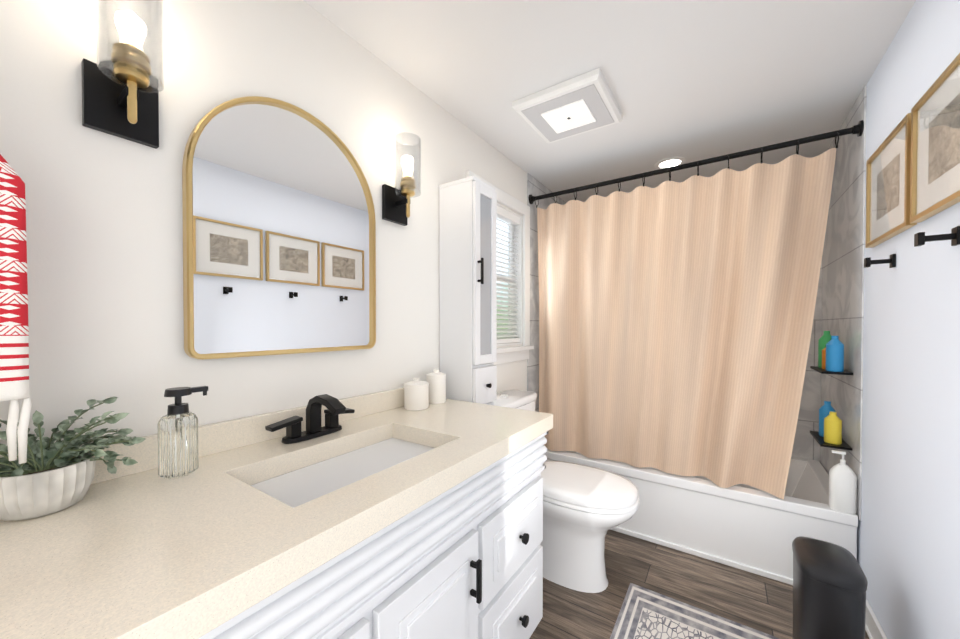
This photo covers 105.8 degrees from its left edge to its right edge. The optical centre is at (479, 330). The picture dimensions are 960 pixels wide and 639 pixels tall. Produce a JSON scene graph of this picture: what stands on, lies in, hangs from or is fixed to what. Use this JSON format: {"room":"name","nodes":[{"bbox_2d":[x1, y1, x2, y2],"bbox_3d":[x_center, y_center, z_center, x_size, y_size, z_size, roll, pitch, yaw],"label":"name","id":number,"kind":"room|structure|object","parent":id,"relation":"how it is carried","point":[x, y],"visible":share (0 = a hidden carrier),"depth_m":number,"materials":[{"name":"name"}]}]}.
{"room":"bathroom","nodes":[
{"label":"bathroom","id":0,"kind":"room"},
{"bbox_2d":[0,0,526,457],"bbox_3d":[-0.226,0.071,1.654,0.100,2.150,3.470,0,1,34],"label":"wall","id":1,"kind":"structure","parent":0,"point":[104,225],"depth_m":0.84,"materials":[{"name":"white paint"}]},
{"bbox_2d":[0,154,31,463],"bbox_3d":[-0.856,-0.134,0.484,0.161,0.688,0.310,0,1,34],"label":"towel","id":2,"kind":"object","parent":1,"relation":"attached to","point":[14,359],"visible":1,"depth_m":0.56,"materials":[{"name":"red fabric"}]},
{"bbox_2d":[81,0,163,148],"bbox_3d":[-0.707,-0.555,0.731,0.126,0.298,0.114,0,1,34],"label":"sconce","id":3,"kind":"object","parent":1,"relation":"attached to","point":[120,98],"visible":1,"depth_m":0.72,"materials":[{"name":"black metal"}]},
{"bbox_2d":[92,387,403,482],"bbox_3d":[-0.637,0.269,0.937,0.019,0.072,1.608,0,1,34],"label":"backsplash","id":4,"kind":"structure","parent":1,"relation":"attached to","point":[225,435],"depth_m":0.93,"materials":[{"name":"beige stone"}]},
{"bbox_2d":[182,96,375,358],"bbox_3d":[-0.535,-0.292,1.075,0.028,0.720,0.550,0,1,34],"label":"arched mirror","id":5,"kind":"object","parent":1,"relation":"attached to","point":[279,239],"visible":1,"depth_m":1.01,"materials":[{"name":"gold metal"}]},
{"bbox_2d":[382,132,420,225],"bbox_3d":[-0.281,-0.562,1.361,0.126,0.298,0.114,0,1,34],"label":"sconce","id":6,"kind":"object","parent":1,"relation":"attached to","point":[395,205],"visible":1,"depth_m":1.35,"materials":[{"name":"black metal"}]},
{"bbox_2d":[466,170,533,364],"bbox_3d":[0.095,-0.299,2.085,0.145,0.980,0.690,0,1,34],"label":"window","id":7,"kind":"structure","parent":1,"relation":"in","point":[511,354],"depth_m":2.28,"materials":[{"name":"white wood"}]},
{"bbox_2d":[497,205,520,343],"bbox_3d":[0.093,-0.315,2.086,0.050,0.782,0.502,0,1,34],"label":"window blinds","id":8,"kind":"object","parent":7,"relation":"attached to","point":[508,217],"visible":0.35,"depth_m":2.18,"materials":[{"name":"white plastic"}]},
{"bbox_2d":[304,0,915,202],"bbox_3d":[0.451,-1.048,1.183,1.735,0.100,3.470,0,1,34],"label":"ceiling","id":9,"kind":"structure","parent":0,"point":[692,80],"depth_m":1.38,"materials":[{"name":"white paint"}]},
{"bbox_2d":[512,68,622,143],"bbox_3d":[0.404,-0.981,1.645,0.380,0.044,0.380,0,1,34],"label":"fan","id":10,"kind":"object","parent":9,"relation":"attached to","point":[581,104],"visible":1,"depth_m":1.58,"materials":[{"name":"white plastic"}]},
{"bbox_2d":[654,156,685,168],"bbox_3d":[1.148,-1.005,2.192,0.170,0.008,0.170,0,1,34],"label":"recessed light","id":11,"kind":"object","parent":9,"relation":"in","point":[668,162],"visible":0.79,"depth_m":2.18,"materials":[{"name":"white plastic"}]},
{"bbox_2d":[529,529,868,638],"bbox_3d":[0.451,1.202,1.210,1.735,0.100,3.470,0,1,34],"label":"floor","id":12,"kind":"structure","parent":0,"point":[756,601],"depth_m":1.58,"materials":[{"name":"brown wood"}]},
{"bbox_2d":[180,423,552,638],"bbox_3d":[-0.411,0.757,0.790,0.564,0.800,1.608,0,1,34],"label":"bathroom vanity","id":13,"kind":"object","parent":12,"relation":"on","point":[465,561],"depth_m":0.80,"materials":[{"name":"white wood"}]},
{"bbox_2d":[0,399,552,638],"bbox_3d":[-0.416,0.332,0.788,0.552,0.050,1.608,0,1,34],"label":"countertop","id":14,"kind":"structure","parent":13,"relation":"on","point":[142,555],"depth_m":0.57,"materials":[{"name":"beige stone"}]},
{"bbox_2d":[0,396,144,520],"bbox_3d":[-0.738,0.218,0.615,0.161,0.179,0.251,0,1,34],"label":"potted plant","id":15,"kind":"object","parent":14,"relation":"on","point":[49,476],"visible":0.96,"depth_m":0.62,"materials":[{"name":"green plant"}]},
{"bbox_2d":[158,386,207,478],"bbox_3d":[-0.637,0.215,0.780,0.066,0.182,0.085,0,1,34],"label":"soap dispenser","id":16,"kind":"object","parent":14,"relation":"on","point":[178,440],"visible":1,"depth_m":0.75,"materials":[{"name":"clear glass"}]},
{"bbox_2d":[265,394,354,443],"bbox_3d":[-0.437,0.243,1.014,0.156,0.121,0.252,0,1,34],"label":"faucet","id":17,"kind":"object","parent":14,"relation":"on","point":[335,407],"visible":1,"depth_m":1.01,"materials":[{"name":"black metal"}]},
{"bbox_2d":[264,435,427,494],"bbox_3d":[-0.304,0.414,0.909,0.288,0.142,0.488,0,1,34],"label":"sink","id":18,"kind":"object","parent":14,"relation":"in","point":[307,477],"depth_m":0.95,"materials":[{"name":"white ceramic"}]},
{"bbox_2d":[404,378,428,410],"bbox_3d":[-0.243,0.240,1.390,0.094,0.117,0.094,0,1,34],"label":"candle jar","id":19,"kind":"object","parent":14,"relation":"on","point":[416,394],"visible":1,"depth_m":1.35,"materials":[{"name":"white ceramic"}]},
{"bbox_2d":[426,369,445,403],"bbox_3d":[-0.181,0.229,1.499,0.082,0.137,0.082,0,1,34],"label":"candle jar","id":20,"kind":"object","parent":14,"relation":"on","point":[436,379],"visible":0.96,"depth_m":1.47,"materials":[{"name":"white ceramic"}]},
{"bbox_2d":[439,176,496,404],"bbox_3d":[-0.041,0.250,1.637,0.222,1.793,0.175,0,1,34],"label":"linen cabinet","id":21,"kind":"object","parent":12,"relation":"on","point":[468,276],"visible":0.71,"depth_m":1.57,"materials":[{"name":"white wood"}]},
{"bbox_2d":[494,390,639,592],"bbox_3d":[0.361,0.745,1.760,0.761,0.800,0.444,0,1,34],"label":"toilet","id":22,"kind":"object","parent":12,"relation":"on","point":[586,508],"visible":0.46,"depth_m":1.60,"materials":[{"name":"white ceramic"}]},
{"bbox_2d":[610,583,779,638],"bbox_3d":[0.642,1.149,1.107,0.533,0.008,0.923,0,1,34],"label":"rug","id":23,"kind":"object","parent":12,"relation":"on","point":[644,613],"visible":1,"depth_m":1.42,"materials":[{"name":"grey fabric"}]},
{"bbox_2d":[544,449,857,584],"bbox_3d":[1.152,0.952,2.243,1.519,0.375,0.752,0,1,34],"label":"bathtub","id":24,"kind":"object","parent":12,"relation":"on","point":[748,528],"visible":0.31,"depth_m":1.79,"materials":[{"name":"white ceramic"}]},
{"bbox_2d":[829,450,856,513],"bbox_3d":[1.556,0.647,1.556,0.084,0.250,0.059,0,1,34],"label":"bottle","id":25,"kind":"object","parent":24,"relation":"on","point":[842,486],"visible":1,"depth_m":1.54,"materials":[{"name":"white plastic"}]},
{"bbox_2d":[792,536,867,638],"bbox_3d":[1.157,0.950,1.210,0.168,0.403,0.256,0,1,34],"label":"trash bin","id":26,"kind":"object","parent":12,"relation":"on","point":[830,582],"visible":1,"depth_m":1.14,"materials":[{"name":"black plastic"}]},
{"bbox_2d":[857,0,959,638],"bbox_3d":[1.128,0.082,0.739,0.100,2.150,3.470,0,1,34],"label":"wall","id":27,"kind":"structure","parent":0,"point":[908,544],"depth_m":1.10,"materials":[{"name":"white paint"}]},
{"bbox_2d":[865,598,886,638],"bbox_3d":[0.863,1.115,0.469,0.022,0.090,2.504,0,1,34],"label":"baseboard","id":28,"kind":"structure","parent":27,"relation":"attached to","point":[873,629],"depth_m":1.30,"materials":[{"name":"white"}]},
{"bbox_2d":[864,254,895,267],"bbox_3d":[1.367,-0.234,1.241,0.070,0.044,0.028,0,1,34],"label":"hook","id":29,"kind":"object","parent":27,"relation":"attached to","point":[869,262],"visible":1,"depth_m":1.24,"materials":[{"name":"black metal"}]},
{"bbox_2d":[865,113,916,247],"bbox_3d":[1.398,-0.484,1.242,0.022,0.335,0.382,0,1,34],"label":"picture frame","id":30,"kind":"object","parent":27,"relation":"attached to","point":[888,162],"visible":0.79,"depth_m":1.22,"materials":[{"name":"gold metal"}]},
{"bbox_2d":[910,53,959,222],"bbox_3d":[1.169,-0.480,0.903,0.022,0.335,0.382,0,1,34],"label":"picture frame","id":31,"kind":"object","parent":27,"relation":"attached to","point":[935,156],"visible":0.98,"depth_m":0.95,"materials":[{"name":"white paper"}]},
{"bbox_2d":[914,226,959,246],"bbox_3d":[1.138,-0.230,0.903,0.070,0.044,0.028,0,1,34],"label":"hook","id":32,"kind":"object","parent":27,"relation":"attached to","point":[921,238],"visible":1,"depth_m":0.90,"materials":[{"name":"black metal"}]},
{"bbox_3d":[1.395,0.060,2.592,1.535,2.150,0.100,0,1,34],"label":"wall","id":33,"kind":"structure","parent":0,"visible":0},
{"bbox_2d":[527,85,866,520],"bbox_3d":[1.154,-0.115,2.234,1.534,1.789,0.760,0,1,34],"label":"tiled wall","id":34,"kind":"structure","parent":33,"relation":"attached to","point":[839,308],"depth_m":1.78,"materials":[{"name":"grey tile"}]},
{"bbox_2d":[528,120,863,499],"bbox_3d":[0.961,-0.061,1.948,1.531,1.635,0.121,0,1,34],"label":"shower curtain","id":35,"kind":"object","parent":34,"relation":"attached to","point":[675,323],"visible":0.98,"depth_m":1.87,"materials":[{"name":"beige fabric"}]},
{"bbox_2d":[810,366,852,450],"bbox_3d":[1.657,0.356,1.718,0.102,0.340,0.260,0,1,34],"label":"caddy","id":36,"kind":"object","parent":34,"relation":"attached to","point":[844,445],"visible":0.68,"depth_m":1.64,"materials":[{"name":"black metal"}]},
{"bbox_2d":[822,347,825,368],"bbox_3d":[1.651,0.125,1.708,0.060,0.120,0.060,0,1,34],"label":"bottle","id":37,"kind":"object","parent":36,"relation":"on","point":[824,358],"visible":0.15,"depth_m":1.71,"materials":[{"name":"orange plastic"}]},
{"bbox_2d":[818,331,830,367],"bbox_3d":[1.695,0.094,1.774,0.060,0.180,0.060,0,1,34],"label":"bottle","id":38,"kind":"object","parent":36,"relation":"on","point":[824,339],"visible":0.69,"depth_m":1.77,"materials":[{"name":"green plastic"}]},
{"bbox_2d":[819,401,835,436],"bbox_3d":[1.679,0.430,1.753,0.060,0.170,0.060,0,1,34],"label":"bottle","id":39,"kind":"object","parent":36,"relation":"on","point":[826,408],"visible":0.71,"depth_m":1.75,"materials":[{"name":"blue plastic"}]},
{"bbox_2d":[824,411,841,443],"bbox_3d":[1.617,0.446,1.662,0.060,0.140,0.060,0,1,34],"label":"bottle","id":40,"kind":"object","parent":36,"relation":"on","point":[832,427],"visible":0.98,"depth_m":1.64,"materials":[{"name":"yellow plastic"}]},
{"bbox_2d":[826,336,843,371],"bbox_3d":[1.606,0.106,1.641,0.060,0.160,0.060,0,1,34],"label":"bottle","id":41,"kind":"object","parent":36,"relation":"on","point":[834,353],"visible":1,"depth_m":1.62,"materials":[{"name":"blue plastic"}]}
]}

